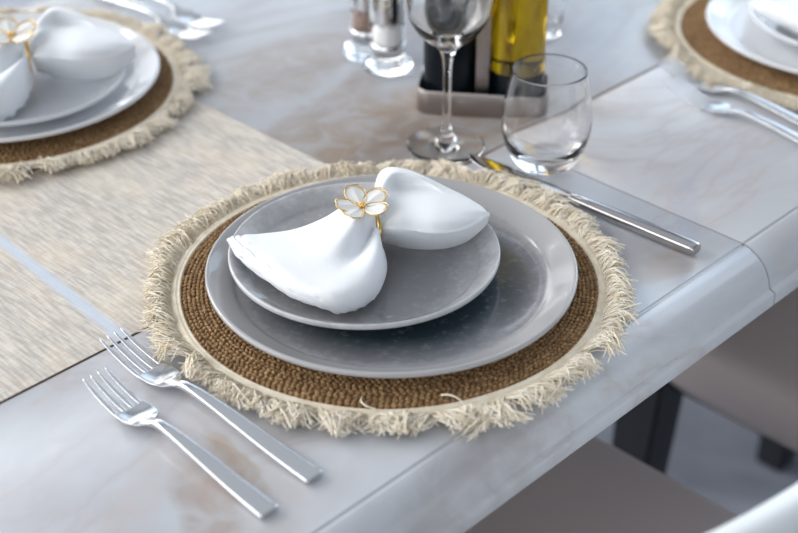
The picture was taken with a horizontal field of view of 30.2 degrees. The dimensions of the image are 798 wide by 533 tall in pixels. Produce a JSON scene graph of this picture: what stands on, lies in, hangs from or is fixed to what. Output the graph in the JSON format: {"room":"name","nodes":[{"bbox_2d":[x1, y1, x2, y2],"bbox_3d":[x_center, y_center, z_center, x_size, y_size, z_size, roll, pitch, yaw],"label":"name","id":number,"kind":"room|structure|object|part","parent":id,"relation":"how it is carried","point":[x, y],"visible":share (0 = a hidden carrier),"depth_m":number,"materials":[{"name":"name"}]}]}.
{"room":"dining room","nodes":[
{"label":"dining room","id":0,"kind":"room"},
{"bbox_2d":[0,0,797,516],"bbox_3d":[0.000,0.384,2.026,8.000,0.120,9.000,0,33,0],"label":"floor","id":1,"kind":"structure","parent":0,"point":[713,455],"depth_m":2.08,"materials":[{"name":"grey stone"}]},
{"bbox_2d":[0,0,797,532],"bbox_3d":[-0.183,0.238,1.446,0.867,0.750,2.498,28,42,36],"label":"dining table","id":2,"kind":"object","parent":1,"relation":"on","point":[727,184],"visible":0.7,"depth_m":1.11,"materials":[{"name":"white stone"}]},
{"bbox_2d":[0,3,213,183],"bbox_3d":[-0.363,-0.169,1.370,0.375,0.016,0.366,6,33,9],"label":"placemat","id":3,"kind":"object","parent":2,"relation":"on","point":[168,95],"visible":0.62,"depth_m":1.31,"materials":[{"name":"beige fabric"}]},
{"bbox_2d":[0,13,159,142],"bbox_3d":[-0.356,-0.172,1.362,0.277,0.018,0.278,19,37,27],"label":"charger plate","id":4,"kind":"object","parent":3,"relation":"on","point":[142,73],"visible":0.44,"depth_m":1.33,"materials":[{"name":"grey ceramic"}]},
{"bbox_2d":[0,39,125,126],"bbox_3d":[-0.349,-0.168,1.347,0.200,0.018,0.200,18,37,25],"label":"plate","id":5,"kind":"object","parent":4,"relation":"on","point":[50,98],"visible":0.47,"depth_m":1.33,"materials":[{"name":"grey ceramic"}]},
{"bbox_2d":[0,16,36,72],"bbox_3d":[-0.344,-0.191,1.325,0.047,0.054,0.043,-23,39,-31],"label":"napkin ring","id":6,"kind":"object","parent":5,"relation":"on","point":[10,30],"visible":0.98,"depth_m":1.32,"materials":[{"name":"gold metal"}]},
{"bbox_2d":[0,7,135,121],"bbox_3d":[-0.343,-0.185,1.326,0.199,0.050,0.150,-24,40,-32],"label":"cloth napkin","id":7,"kind":"object","parent":5,"relation":"on","point":[67,44],"visible":0.96,"depth_m":1.32,"materials":[{"name":"white fabric"}]},
{"bbox_2d":[105,0,213,38],"bbox_3d":[-0.263,-0.262,1.519,0.206,0.012,0.024,28,42,36],"label":"fork","id":8,"kind":"object","parent":2,"relation":"on","point":[178,27],"visible":0.96,"depth_m":1.50,"materials":[{"name":"silver metal"}]},
{"bbox_3d":[-0.289,-0.275,1.541,0.131,0.011,0.014,28,42,36],"label":"handle","id":9,"kind":"part","parent":8,"relation":"part of","materials":[{"name":"silver metal"}]},
{"bbox_2d":[0,98,332,401],"bbox_3d":[-0.495,0.079,0.998,0.358,0.001,1.046,28,42,36],"label":"table runner","id":10,"kind":"object","parent":2,"relation":"on","point":[75,241],"visible":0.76,"depth_m":1.17,"materials":[{"name":"beige fabric"}]},
{"bbox_2d":[82,366,278,519],"bbox_3d":[-0.141,0.110,0.938,0.024,0.012,0.180,-28,42,-36],"label":"fork","id":11,"kind":"object","parent":2,"relation":"on","point":[141,414],"visible":1,"depth_m":0.93,"materials":[{"name":"silver metal"}]},
{"bbox_3d":[-0.118,0.123,0.919,0.014,0.011,0.115,-28,42,-36],"label":"handle","id":12,"kind":"part","parent":11,"relation":"part of","materials":[{"name":"silver metal"}]},
{"bbox_2d":[156,0,227,27],"bbox_3d":[-0.251,-0.277,1.543,0.024,0.012,0.206,-28,42,-36],"label":"fork","id":13,"kind":"object","parent":2,"relation":"on","point":[186,16],"visible":1,"depth_m":1.51,"materials":[{"name":"silver metal"}]},
{"bbox_3d":[-0.277,-0.291,1.566,0.014,0.011,0.131,-28,42,-36],"label":"handle","id":14,"kind":"part","parent":13,"relation":"part of","materials":[{"name":"silver metal"}]},
{"bbox_2d":[99,327,323,484],"bbox_3d":[-0.126,0.089,0.971,0.206,0.012,0.024,27,41,36],"label":"fork","id":15,"kind":"object","parent":2,"relation":"on","point":[163,375],"visible":1,"depth_m":0.96,"materials":[{"name":"silver metal"}]},
{"bbox_3d":[-0.099,0.103,0.950,0.131,0.011,0.014,27,41,35],"label":"handle","id":16,"kind":"part","parent":15,"relation":"part of","materials":[{"name":"silver metal"}]},
{"bbox_2d":[343,0,370,61],"bbox_3d":[-0.031,-0.244,1.428,0.048,0.083,0.048,0,33,0],"label":"pepper shaker","id":17,"kind":"object","parent":2,"relation":"on","point":[357,47],"visible":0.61,"depth_m":1.42,"materials":[{"name":"clear glass"}]},
{"bbox_2d":[363,0,412,76],"bbox_3d":[-0.011,-0.226,1.399,0.048,0.083,0.048,0,33,0],"label":"salt shaker","id":18,"kind":"object","parent":2,"relation":"on","point":[387,57],"visible":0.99,"depth_m":1.39,"materials":[{"name":"clear glass"}]},
{"bbox_2d":[136,157,640,441],"bbox_3d":[-0.008,0.008,1.094,0.366,0.016,0.375,-2,33,-4],"label":"placemat","id":19,"kind":"object","parent":2,"relation":"on","point":[183,313],"visible":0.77,"depth_m":1.02,"materials":[{"name":"wicker"}]},
{"bbox_2d":[205,174,577,377],"bbox_3d":[-0.005,0.005,1.087,0.278,0.018,0.277,0,33,0],"label":"charger plate","id":20,"kind":"object","parent":19,"relation":"on","point":[533,286],"visible":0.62,"depth_m":1.04,"materials":[{"name":"grey ceramic"}]},
{"bbox_2d":[228,182,500,329],"bbox_3d":[-0.025,-0.006,1.094,0.205,0.018,0.204,0,33,0],"label":"plate","id":21,"kind":"object","parent":20,"relation":"on","point":[419,286],"visible":0.56,"depth_m":1.08,"materials":[{"name":"grey ceramic"}]},
{"bbox_2d":[227,167,489,313],"bbox_3d":[-0.025,-0.026,1.085,0.178,0.045,0.134,-25,40,-33],"label":"cloth napkin","id":22,"kind":"object","parent":21,"relation":"on","point":[336,263],"visible":0.95,"depth_m":1.06,"materials":[{"name":"white fabric"}]},
{"bbox_2d":[335,184,387,240],"bbox_3d":[-0.026,-0.031,1.084,0.042,0.048,0.038,-24,40,-32],"label":"napkin ring","id":23,"kind":"object","parent":21,"relation":"on","point":[356,201],"visible":0.95,"depth_m":1.08,"materials":[{"name":"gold metal"}]},
{"bbox_2d":[403,0,494,162],"bbox_3d":[0.041,-0.194,1.230,0.078,0.210,0.078,0,33,0],"label":"wine glass","id":24,"kind":"object","parent":2,"relation":"on","point":[447,25],"visible":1,"depth_m":1.21,"materials":[{"name":"clear glass"}]},
{"bbox_3d":[0.041,-0.152,1.257,0.016,0.072,0.016,0,33,0],"label":"stem","id":25,"kind":"part","parent":24,"relation":"part of","materials":[{"name":"clear glass"}]},
{"bbox_2d":[403,0,494,52],"bbox_3d":[0.041,-0.232,1.205,0.078,0.119,0.078,0,33,0],"label":"bowl","id":26,"kind":"object","parent":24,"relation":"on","point":[447,25],"depth_m":1.19,"materials":[{"name":"clear glass"}]},
{"bbox_2d":[417,16,503,118],"bbox_3d":[0.077,-0.260,1.285,0.118,0.263,0.058,4,33,7],"label":"caddy","id":27,"kind":"object","parent":2,"relation":"on","point":[479,104],"visible":0.43,"depth_m":1.32,"materials":[{"name":"silver metal"}]},
{"bbox_2d":[423,36,476,93],"bbox_3d":[0.048,-0.270,1.284,0.052,0.275,0.052,4,33,7],"label":"vinegar bottle","id":28,"kind":"object","parent":27,"relation":"in","point":[463,78],"visible":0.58,"depth_m":1.32,"materials":[{"name":"black glass"}]},
{"bbox_2d":[417,69,503,118],"bbox_3d":[0.077,-0.159,1.349,0.118,0.023,0.058,4,33,7],"label":"tray","id":29,"kind":"object","parent":27,"relation":"on","point":[479,104],"depth_m":1.33,"materials":[{"name":"silver metal"}]},
{"bbox_2d":[488,0,548,95],"bbox_3d":[0.106,-0.265,1.277,0.051,0.275,0.051,4,33,7],"label":"oil bottle","id":30,"kind":"object","parent":27,"relation":"in","point":[518,28],"visible":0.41,"depth_m":1.29,"materials":[{"name":"yellow glass"}]},
{"bbox_2d":[501,54,591,174],"bbox_3d":[0.123,-0.125,1.237,0.076,0.087,0.076,0,33,0],"label":"tumbler","id":31,"kind":"object","parent":2,"relation":"on","point":[546,116],"visible":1,"depth_m":1.21,"materials":[{"name":"clear glass"}]},
{"bbox_2d":[547,0,564,38],"bbox_3d":[0.147,-0.299,1.450,0.050,0.150,0.050,0,33,0],"label":"glass","id":32,"kind":"object","parent":2,"relation":"on","point":[556,7],"visible":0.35,"depth_m":1.47,"materials":[{"name":"clear glass"}]},
{"bbox_2d":[469,154,700,255],"bbox_3d":[0.143,-0.054,1.198,0.229,0.009,0.019,26,41,34],"label":"table knife","id":33,"kind":"object","parent":2,"relation":"on","point":[657,233],"visible":0.98,"depth_m":1.17,"materials":[{"name":"silver metal"}]},
{"bbox_3d":[0.100,-0.074,1.231,0.112,0.007,0.019,26,41,34],"label":"blade","id":34,"kind":"part","parent":33,"relation":"part of","materials":[{"name":"silver metal"}]},
{"bbox_3d":[0.184,-0.034,1.167,0.119,0.009,0.014,26,41,34],"label":"handle","id":35,"kind":"part","parent":33,"relation":"part of","materials":[{"name":"silver metal"}]},
{"bbox_2d":[645,0,797,111],"bbox_3d":[0.437,-0.233,1.472,0.375,0.016,0.366,-25,40,-33],"label":"placemat","id":36,"kind":"object","parent":2,"relation":"on","point":[683,24],"visible":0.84,"depth_m":1.43,"materials":[{"name":"beige fabric"}]},
{"bbox_2d":[706,0,797,73],"bbox_3d":[0.440,-0.234,1.460,0.278,0.018,0.277,4,33,7],"label":"charger plate","id":37,"kind":"object","parent":36,"relation":"on","point":[731,21],"visible":0.8,"depth_m":1.45,"materials":[{"name":"grey ceramic"}]},
{"bbox_2d":[749,0,797,46],"bbox_3d":[0.447,-0.243,1.464,0.204,0.018,0.205,25,40,33],"label":"plate","id":38,"kind":"object","parent":37,"relation":"on","point":[778,31],"visible":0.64,"depth_m":1.45,"materials":[{"name":"grey ceramic"}]},
{"bbox_2d":[749,0,797,33],"bbox_3d":[0.448,-0.263,1.455,0.178,0.045,0.134,-20,38,-29],"label":"cloth napkin","id":39,"kind":"object","parent":38,"relation":"on","point":[784,13],"visible":1,"depth_m":1.43,"materials":[{"name":"white fabric"}]},
{"bbox_2d":[658,56,797,125],"bbox_3d":[0.320,-0.151,1.346,0.024,0.012,0.206,-25,40,-34],"label":"fork","id":40,"kind":"object","parent":2,"relation":"on","point":[719,87],"visible":1,"depth_m":1.36,"materials":[{"name":"silver metal"}]},
{"bbox_3d":[0.345,-0.136,1.323,0.014,0.011,0.131,-25,40,-34],"label":"handle","id":41,"kind":"part","parent":40,"relation":"part of","materials":[{"name":"silver metal"}]},
{"bbox_2d":[664,76,797,142],"bbox_3d":[0.319,-0.127,1.309,0.024,0.012,0.206,-25,40,-34],"label":"fork","id":42,"kind":"object","parent":2,"relation":"on","point":[714,105],"visible":1,"depth_m":1.34,"materials":[{"name":"silver metal"}]},
{"bbox_3d":[0.344,-0.112,1.286,0.014,0.011,0.131,-25,40,-34],"label":"handle","id":43,"kind":"part","parent":42,"relation":"part of","materials":[{"name":"silver metal"}]},
{"bbox_2d":[464,437,797,532],"bbox_3d":[0.122,0.343,1.213,0.546,0.825,0.480,28,42,36],"label":"dining chair","id":44,"kind":"object","parent":1,"relation":"on","point":[599,487],"visible":0.3,"depth_m":1.30,"materials":[{"name":"grey fabric"}]},
{"bbox_3d":[0.279,0.257,0.976,0.105,0.425,0.470,28,42,36],"label":"backrest","id":45,"kind":"part","parent":44,"relation":"part of","materials":[{"name":"white leather"}]},
{"bbox_2d":[612,287,797,474],"bbox_3d":[0.574,0.089,1.610,0.546,0.825,0.480,28,42,36],"label":"dining chair","id":46,"kind":"object","parent":1,"relation":"on","point":[751,378],"visible":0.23,"depth_m":1.53,"materials":[{"name":"grey leather"}]},
{"bbox_3d":[0.284,0.257,1.754,0.068,0.388,0.056,28,42,36],"label":"leg","id":47,"kind":"part","parent":46,"relation":"part of","materials":[{"name":"black wood"}]},
{"bbox_3d":[0.550,0.062,1.619,0.480,0.091,0.480,28,42,36],"label":"seat","id":48,"kind":"part","parent":46,"relation":"part of","materials":[{"name":"grey fabric"}]},
{"bbox_3d":[0.547,0.109,1.654,0.390,0.035,0.380,28,42,36],"label":"seat frame","id":49,"kind":"part","parent":46,"relation":"part of","materials":[{"name":"grey fabric"}]},
{"bbox_3d":[0.536,0.118,1.971,0.068,0.388,0.056,28,42,36],"label":"leg","id":50,"kind":"part","parent":46,"relation":"part of","materials":[{"name":"black wood"}]}
]}

